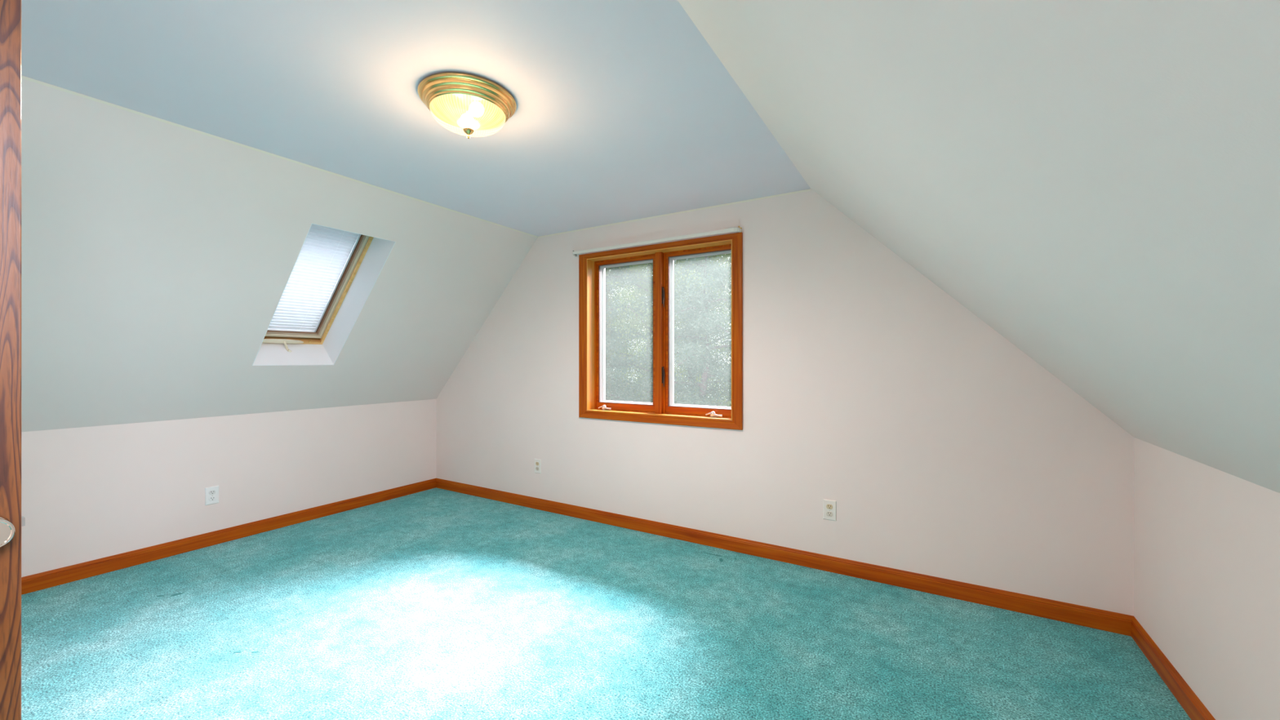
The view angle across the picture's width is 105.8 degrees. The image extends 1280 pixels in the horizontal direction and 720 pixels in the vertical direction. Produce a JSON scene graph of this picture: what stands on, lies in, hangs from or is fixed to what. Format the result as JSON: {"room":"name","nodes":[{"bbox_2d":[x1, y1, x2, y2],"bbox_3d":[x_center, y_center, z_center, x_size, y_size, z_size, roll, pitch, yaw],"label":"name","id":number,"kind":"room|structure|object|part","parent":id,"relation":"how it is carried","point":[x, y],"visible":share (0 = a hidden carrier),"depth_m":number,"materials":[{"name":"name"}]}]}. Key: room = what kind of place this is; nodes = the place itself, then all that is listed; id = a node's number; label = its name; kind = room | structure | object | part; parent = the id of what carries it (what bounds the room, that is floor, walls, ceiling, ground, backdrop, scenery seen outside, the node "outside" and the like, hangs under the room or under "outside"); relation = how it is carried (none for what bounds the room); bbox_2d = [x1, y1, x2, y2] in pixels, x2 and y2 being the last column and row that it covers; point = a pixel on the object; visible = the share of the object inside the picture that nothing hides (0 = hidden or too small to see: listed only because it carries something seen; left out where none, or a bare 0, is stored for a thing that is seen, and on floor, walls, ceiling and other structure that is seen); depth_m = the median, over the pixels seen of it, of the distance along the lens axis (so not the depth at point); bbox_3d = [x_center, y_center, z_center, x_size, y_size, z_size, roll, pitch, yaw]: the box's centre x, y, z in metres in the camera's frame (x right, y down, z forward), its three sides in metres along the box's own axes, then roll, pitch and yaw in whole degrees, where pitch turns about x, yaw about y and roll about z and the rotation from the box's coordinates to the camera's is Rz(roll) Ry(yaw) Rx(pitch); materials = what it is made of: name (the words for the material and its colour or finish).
{"room":"bedroom","nodes":[
{"label":"bedroom","id":0,"kind":"room"},
{"bbox_2d":[21,399,436,577],"bbox_3d":[-3.108,0.913,3.321,0.250,1.233,3.720,0,0,31],"label":"wall","id":1,"kind":"structure","parent":0,"point":[91,493],"depth_m":3.27,"materials":[{"name":"paint"}]},
{"bbox_2d":[204,485,218,505],"bbox_3d":[-2.948,0.937,3.335,0.009,0.121,0.075,0,0,31],"label":"electrical outlet","id":2,"kind":"object","parent":1,"relation":"attached to","point":[211,493],"visible":1,"depth_m":3.33,"materials":[{"name":"white plastic"}]},
{"bbox_2d":[208,496,215,501],"bbox_3d":[-2.945,0.959,3.334,0.003,0.028,0.037,0,0,31],"label":"receptacle","id":3,"kind":"object","parent":2,"relation":"attached to","point":[211,498],"depth_m":3.33,"materials":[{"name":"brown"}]},
{"bbox_2d":[208,489,215,494],"bbox_3d":[-2.945,0.915,3.334,0.003,0.028,0.037,0,0,31],"label":"receptacle","id":4,"kind":"object","parent":2,"relation":"attached to","point":[211,491],"depth_m":3.33,"materials":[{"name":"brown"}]},
{"bbox_2d":[21,478,435,595],"bbox_3d":[-2.995,1.234,3.253,0.012,0.092,3.720,0,0,31],"label":"baseboard","id":5,"kind":"structure","parent":1,"relation":"attached to","point":[29,584],"depth_m":3.26,"materials":[{"name":"brown wood"}]},
{"bbox_2d":[21,75,537,431],"bbox_3d":[-2.524,-0.454,2.969,1.614,1.699,3.720,0,0,31],"label":"ceiling","id":6,"kind":"structure","parent":0,"point":[158,259],"depth_m":2.69,"materials":[{"name":"paint"}]},
{"bbox_2d":[252,223,395,365],"bbox_3d":[-2.255,-0.510,3.347,1.070,1.106,0.582,0,0,31],"label":"window","id":7,"kind":"structure","parent":6,"relation":"attached to","point":[370,255],"depth_m":3.55,"materials":[{"name":"paint"}]},
{"bbox_3d":[-2.580,-0.094,3.538,0.059,0.085,0.024,0,0,2],"label":"crank handle","id":8,"kind":"part","parent":7,"relation":"part of","materials":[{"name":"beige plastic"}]},
{"bbox_3d":[-2.341,-0.606,3.399,0.819,0.866,0.514,0,0,31],"label":"frame","id":9,"kind":"part","parent":7,"relation":"part of","materials":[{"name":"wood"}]},
{"bbox_2d":[267,223,361,332],"bbox_3d":[-2.318,-0.600,3.368,0.748,0.794,0.446,0,0,31],"label":"blind","id":10,"kind":"object","parent":7,"relation":"attached to","point":[319,238],"visible":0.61,"depth_m":3.44,"materials":[{"name":"white fabric"}]},
{"bbox_3d":[-2.631,-0.212,3.557,0.018,0.018,0.424,0,0,31],"label":"rail","id":11,"kind":"part","parent":10,"relation":"part of","materials":[{"name":"white plastic"}]},
{"bbox_3d":[-2.254,-0.601,3.460,0.731,0.776,0.001,0,0,31],"label":"ladder cord","id":12,"kind":"part","parent":10,"relation":"part of","materials":[{"name":"white fabric"}]},
{"bbox_3d":[-2.304,-0.584,3.377,0.771,0.818,0.498,0,0,31],"label":"sash","id":13,"kind":"part","parent":7,"relation":"part of","materials":[{"name":"beige wood"}]},
{"bbox_3d":[-2.324,-0.585,3.389,0.909,0.956,0.582,0,0,31],"label":"frame","id":14,"kind":"part","parent":7,"relation":"part of","materials":[{"name":"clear wood"}]},
{"bbox_2d":[21,0,810,236],"bbox_3d":[-0.872,-1.178,1.973,2.459,0.250,3.720,0,0,31],"label":"ceiling","id":15,"kind":"structure","parent":0,"point":[625,111],"depth_m":1.90,"materials":[{"name":"paint"}]},
{"bbox_2d":[417,72,516,138],"bbox_3d":[-0.692,-0.971,1.952,0.374,0.162,0.374,0,0,31],"label":"ceiling light","id":16,"kind":"object","parent":15,"relation":"attached to","point":[468,102],"visible":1,"depth_m":1.91,"materials":[{"name":"gold metal"}]},
{"bbox_3d":[-0.708,-0.987,1.988,0.056,0.056,0.090,0,0,-25],"label":"bulb","id":17,"kind":"part","parent":16,"relation":"part of","materials":[{"name":"white glass"}]},
{"bbox_3d":[-0.658,-0.987,1.918,0.091,0.056,0.057,0,0,31],"label":"bulb","id":18,"kind":"part","parent":16,"relation":"part of","materials":[{"name":"white glass"}]},
{"bbox_2d":[21,487,1191,719],"bbox_3d":[-0.837,1.404,1.952,5.553,0.251,3.720,0,0,31],"label":"floor","id":19,"kind":"structure","parent":0,"point":[436,603],"depth_m":2.25,"materials":[{"name":"teal carpet"}]},
{"bbox_2d":[436,188,1133,615],"bbox_3d":[0.188,0.114,3.652,5.553,2.833,0.250,0,0,31],"label":"wall","id":20,"kind":"structure","parent":0,"point":[942,448],"depth_m":2.91,"materials":[{"name":"paint"}]},
{"bbox_2d":[21,75,537,237],"bbox_3d":[-1.834,-1.048,2.558,0.008,0.009,3.708,0,0,31],"label":"trim","id":21,"kind":"structure","parent":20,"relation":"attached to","point":[22,77],"depth_m":2.33,"materials":[{"name":"beige paint"}]},
{"bbox_2d":[534,458,541,473],"bbox_3d":[-0.877,0.913,4.142,0.075,0.121,0.009,0,0,31],"label":"electrical outlet","id":22,"kind":"object","parent":20,"relation":"attached to","point":[537,462],"visible":1,"depth_m":4.14,"materials":[{"name":"white plastic"}]},
{"bbox_2d":[572,226,742,257],"bbox_3d":[0.059,-0.858,3.550,1.406,0.044,0.056,0,0,31],"label":"curtain rod","id":23,"kind":"object","parent":20,"relation":"attached to","point":[730,229],"visible":1,"depth_m":3.46,"materials":[{"name":"white metal"}]},
{"bbox_2d":[578,231,742,430],"bbox_3d":[0.142,-0.188,3.630,1.359,1.307,0.205,0,0,31],"label":"window","id":24,"kind":"structure","parent":20,"relation":"in","point":[593,404],"depth_m":3.61,"materials":[{"name":"brown wood"}]},
{"bbox_3d":[-0.457,-0.188,3.883,0.072,1.307,0.020,0,0,31],"label":"casing","id":25,"kind":"part","parent":24,"relation":"part of","materials":[{"name":"brown wood"}]},
{"bbox_3d":[-0.111,-0.198,3.810,0.585,1.200,0.012,0,0,31],"label":"screen frame","id":26,"kind":"part","parent":24,"relation":"part of","materials":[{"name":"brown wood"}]},
{"bbox_3d":[-0.087,-0.198,3.849,0.585,1.200,0.067,0,0,31],"label":"sash","id":27,"kind":"part","parent":24,"relation":"part of","materials":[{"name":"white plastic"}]},
{"bbox_3d":[0.131,0.405,3.611,1.204,0.006,0.139,0,0,31],"label":"sill","id":28,"kind":"part","parent":24,"relation":"part of","materials":[{"name":"orange wood"}]},
{"bbox_3d":[0.094,-0.823,3.551,1.359,0.037,0.020,0,0,31],"label":"casing","id":29,"kind":"part","parent":24,"relation":"part of","materials":[{"name":"brown wood"}]},
{"bbox_3d":[0.094,0.437,3.551,1.359,0.058,0.020,0,0,31],"label":"casing","id":30,"kind":"part","parent":24,"relation":"part of","materials":[{"name":"brown wood"}]},
{"bbox_3d":[0.176,0.133,3.596,0.015,0.141,0.013,0,0,31],"label":"lock lever","id":31,"kind":"part","parent":24,"relation":"part of","materials":[{"name":"brown metal"}]},
{"bbox_3d":[0.176,-0.459,3.596,0.015,0.141,0.013,0,0,31],"label":"lock lever","id":32,"kind":"part","parent":24,"relation":"part of","materials":[{"name":"brown metal"}]},
{"bbox_3d":[0.428,-0.198,3.485,0.565,1.200,0.012,0,0,31],"label":"screen frame","id":33,"kind":"part","parent":24,"relation":"part of","materials":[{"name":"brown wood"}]},
{"bbox_3d":[0.451,-0.198,3.524,0.565,1.200,0.067,0,0,31],"label":"sash","id":34,"kind":"part","parent":24,"relation":"part of","materials":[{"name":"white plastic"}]},
{"bbox_3d":[0.516,0.382,3.373,0.127,0.031,0.019,0,0,36],"label":"crank handle","id":35,"kind":"part","parent":24,"relation":"part of","materials":[{"name":"silver metal"}]},
{"bbox_3d":[0.645,-0.188,3.219,0.071,1.307,0.020,0,0,31],"label":"casing","id":36,"kind":"part","parent":24,"relation":"part of","materials":[{"name":"brown wood"}]},
{"bbox_2d":[537,188,810,238],"bbox_3d":[0.090,-1.046,3.564,2.245,0.012,0.001,0,0,31],"label":"trim","id":37,"kind":"structure","parent":20,"relation":"attached to","point":[805,190],"depth_m":3.42,"materials":[{"name":"beige paint"}]},
{"bbox_2d":[435,478,1133,635],"bbox_3d":[0.120,1.234,3.540,5.053,0.092,0.012,0,0,31],"label":"baseboard","id":38,"kind":"structure","parent":20,"relation":"attached to","point":[1098,619],"depth_m":2.87,"materials":[{"name":"brown wood"}]},
{"bbox_2d":[822,498,836,520],"bbox_3d":[1.145,0.910,2.924,0.075,0.121,0.009,0,0,31],"label":"electrical outlet","id":39,"kind":"object","parent":20,"relation":"attached to","point":[829,507],"visible":1,"depth_m":2.92,"materials":[{"name":"white plastic"}]},
{"bbox_2d":[826,511,832,516],"bbox_3d":[1.144,0.931,2.921,0.037,0.028,0.003,0,0,31],"label":"receptacle","id":40,"kind":"object","parent":39,"relation":"attached to","point":[828,513],"depth_m":2.92,"materials":[{"name":"white plastic"}]},
{"bbox_2d":[826,504,832,509],"bbox_3d":[1.144,0.888,2.921,0.037,0.028,0.003,0,0,31],"label":"receptacle","id":41,"kind":"object","parent":39,"relation":"attached to","point":[828,506],"depth_m":2.92,"materials":[{"name":"brown plastic"}]},
{"bbox_2d":[677,0,1279,493],"bbox_3d":[0.817,-0.471,0.955,1.690,1.663,3.720,0,0,31],"label":"ceiling","id":42,"kind":"structure","parent":0,"point":[1096,183],"depth_m":0.79,"materials":[{"name":"paint"}]},
{"bbox_2d":[1133,437,1279,719],"bbox_3d":[1.434,0.892,0.584,0.250,1.275,3.720,0,0,31],"label":"wall","id":43,"kind":"structure","parent":0,"point":[1206,539],"depth_m":1.63,"materials":[{"name":"paint"}]},
{"bbox_2d":[1131,616,1215,719],"bbox_3d":[1.322,1.234,0.651,0.012,0.092,3.720,0,0,31],"label":"baseboard","id":44,"kind":"structure","parent":43,"relation":"attached to","point":[1193,707],"depth_m":1.88,"materials":[{"name":"brown wood"}]},
{"bbox_3d":[-1.862,0.113,0.252,5.553,2.833,0.250,0,0,31],"label":"wall","id":45,"kind":"structure","parent":0,"visible":0},
{"bbox_2d":[0,0,25,719],"bbox_3d":[-1.076,0.225,0.398,0.954,2.111,0.810,0,0,31],"label":"door","id":46,"kind":"structure","parent":45,"relation":"in","point":[11,521],"depth_m":0.93,"materials":[{"name":"brown wood"}]},
{"bbox_3d":[-1.194,0.318,0.886,0.048,0.057,0.057,0,0,31],"label":"knob","id":47,"kind":"part","parent":46,"relation":"part of","materials":[{"name":"silver metal"}]},
{"label":"outside","id":48,"kind":"structure","parent":0,"visible":0},
{"bbox_3d":[8.364,4.030,23.565,70.000,0.100,41.000,0,0,31],"label":"ground","id":49,"kind":"structure","parent":48,"visible":0},
{"bbox_2d":[605,360,653,402],"bbox_3d":[-1.164,1.967,10.611,3.981,4.191,4.622,0,0,-24],"label":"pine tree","id":50,"kind":"object","parent":49,"relation":"on","point":[608,392],"visible":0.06,"depth_m":10.46,"materials":[{"name":"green plant"}]},
{"bbox_2d":[605,262,676,396],"bbox_3d":[-1.581,-1.061,17.318,6.548,10.111,6.744,0,0,-1],"label":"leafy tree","id":51,"kind":"object","parent":49,"relation":"on","point":[620,290],"visible":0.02,"depth_m":17.23,"materials":[{"name":"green plant"}]},
{"bbox_2d":[606,264,676,380],"bbox_3d":[-1.712,-1.238,21.934,7.801,10.448,8.441,0,0,7],"label":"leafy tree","id":52,"kind":"object","parent":49,"relation":"on","point":[644,264],"visible":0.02,"depth_m":21.49,"materials":[{"name":"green plant"}]},
{"bbox_2d":[605,263,678,402],"bbox_3d":[-0.919,-0.610,12.791,4.891,9.221,5.132,0,0,-30],"label":"pine tree","id":53,"kind":"object","parent":49,"relation":"on","point":[610,344],"visible":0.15,"depth_m":12.41,"materials":[{"name":"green plant"}]},
{"bbox_2d":[605,257,730,406],"bbox_3d":[0.276,-1.589,16.021,6.024,11.153,6.903,0,0,0],"label":"leafy tree","id":54,"kind":"object","parent":49,"relation":"on","point":[645,271],"visible":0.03,"depth_m":16.06,"materials":[{"name":"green plant"}]},
{"bbox_2d":[605,253,731,406],"bbox_3d":[0.914,-1.066,13.239,6.183,10.149,6.950,0,0,-30],"label":"leafy tree","id":55,"kind":"object","parent":49,"relation":"on","point":[647,325],"visible":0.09,"depth_m":11.80,"materials":[{"name":"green plant"}]},
{"bbox_2d":[607,254,731,406],"bbox_3d":[1.141,0.748,10.890,4.724,6.471,4.829,0,0,-15],"label":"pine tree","id":56,"kind":"object","parent":49,"relation":"on","point":[704,362],"visible":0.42,"depth_m":10.44,"materials":[{"name":"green plant"}]},
{"bbox_2d":[617,253,731,404],"bbox_3d":[2.893,-1.581,18.923,7.682,11.130,7.749,0,0,3],"label":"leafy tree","id":57,"kind":"object","parent":49,"relation":"on","point":[725,254],"visible":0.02,"depth_m":18.65,"materials":[{"name":"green plant"}]},
{"bbox_2d":[673,253,731,406],"bbox_3d":[3.953,-0.877,12.809,5.937,9.727,6.623,0,0,-25],"label":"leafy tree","id":58,"kind":"object","parent":49,"relation":"on","point":[727,357],"visible":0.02,"depth_m":13.24,"materials":[{"name":"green plant"}]}
]}

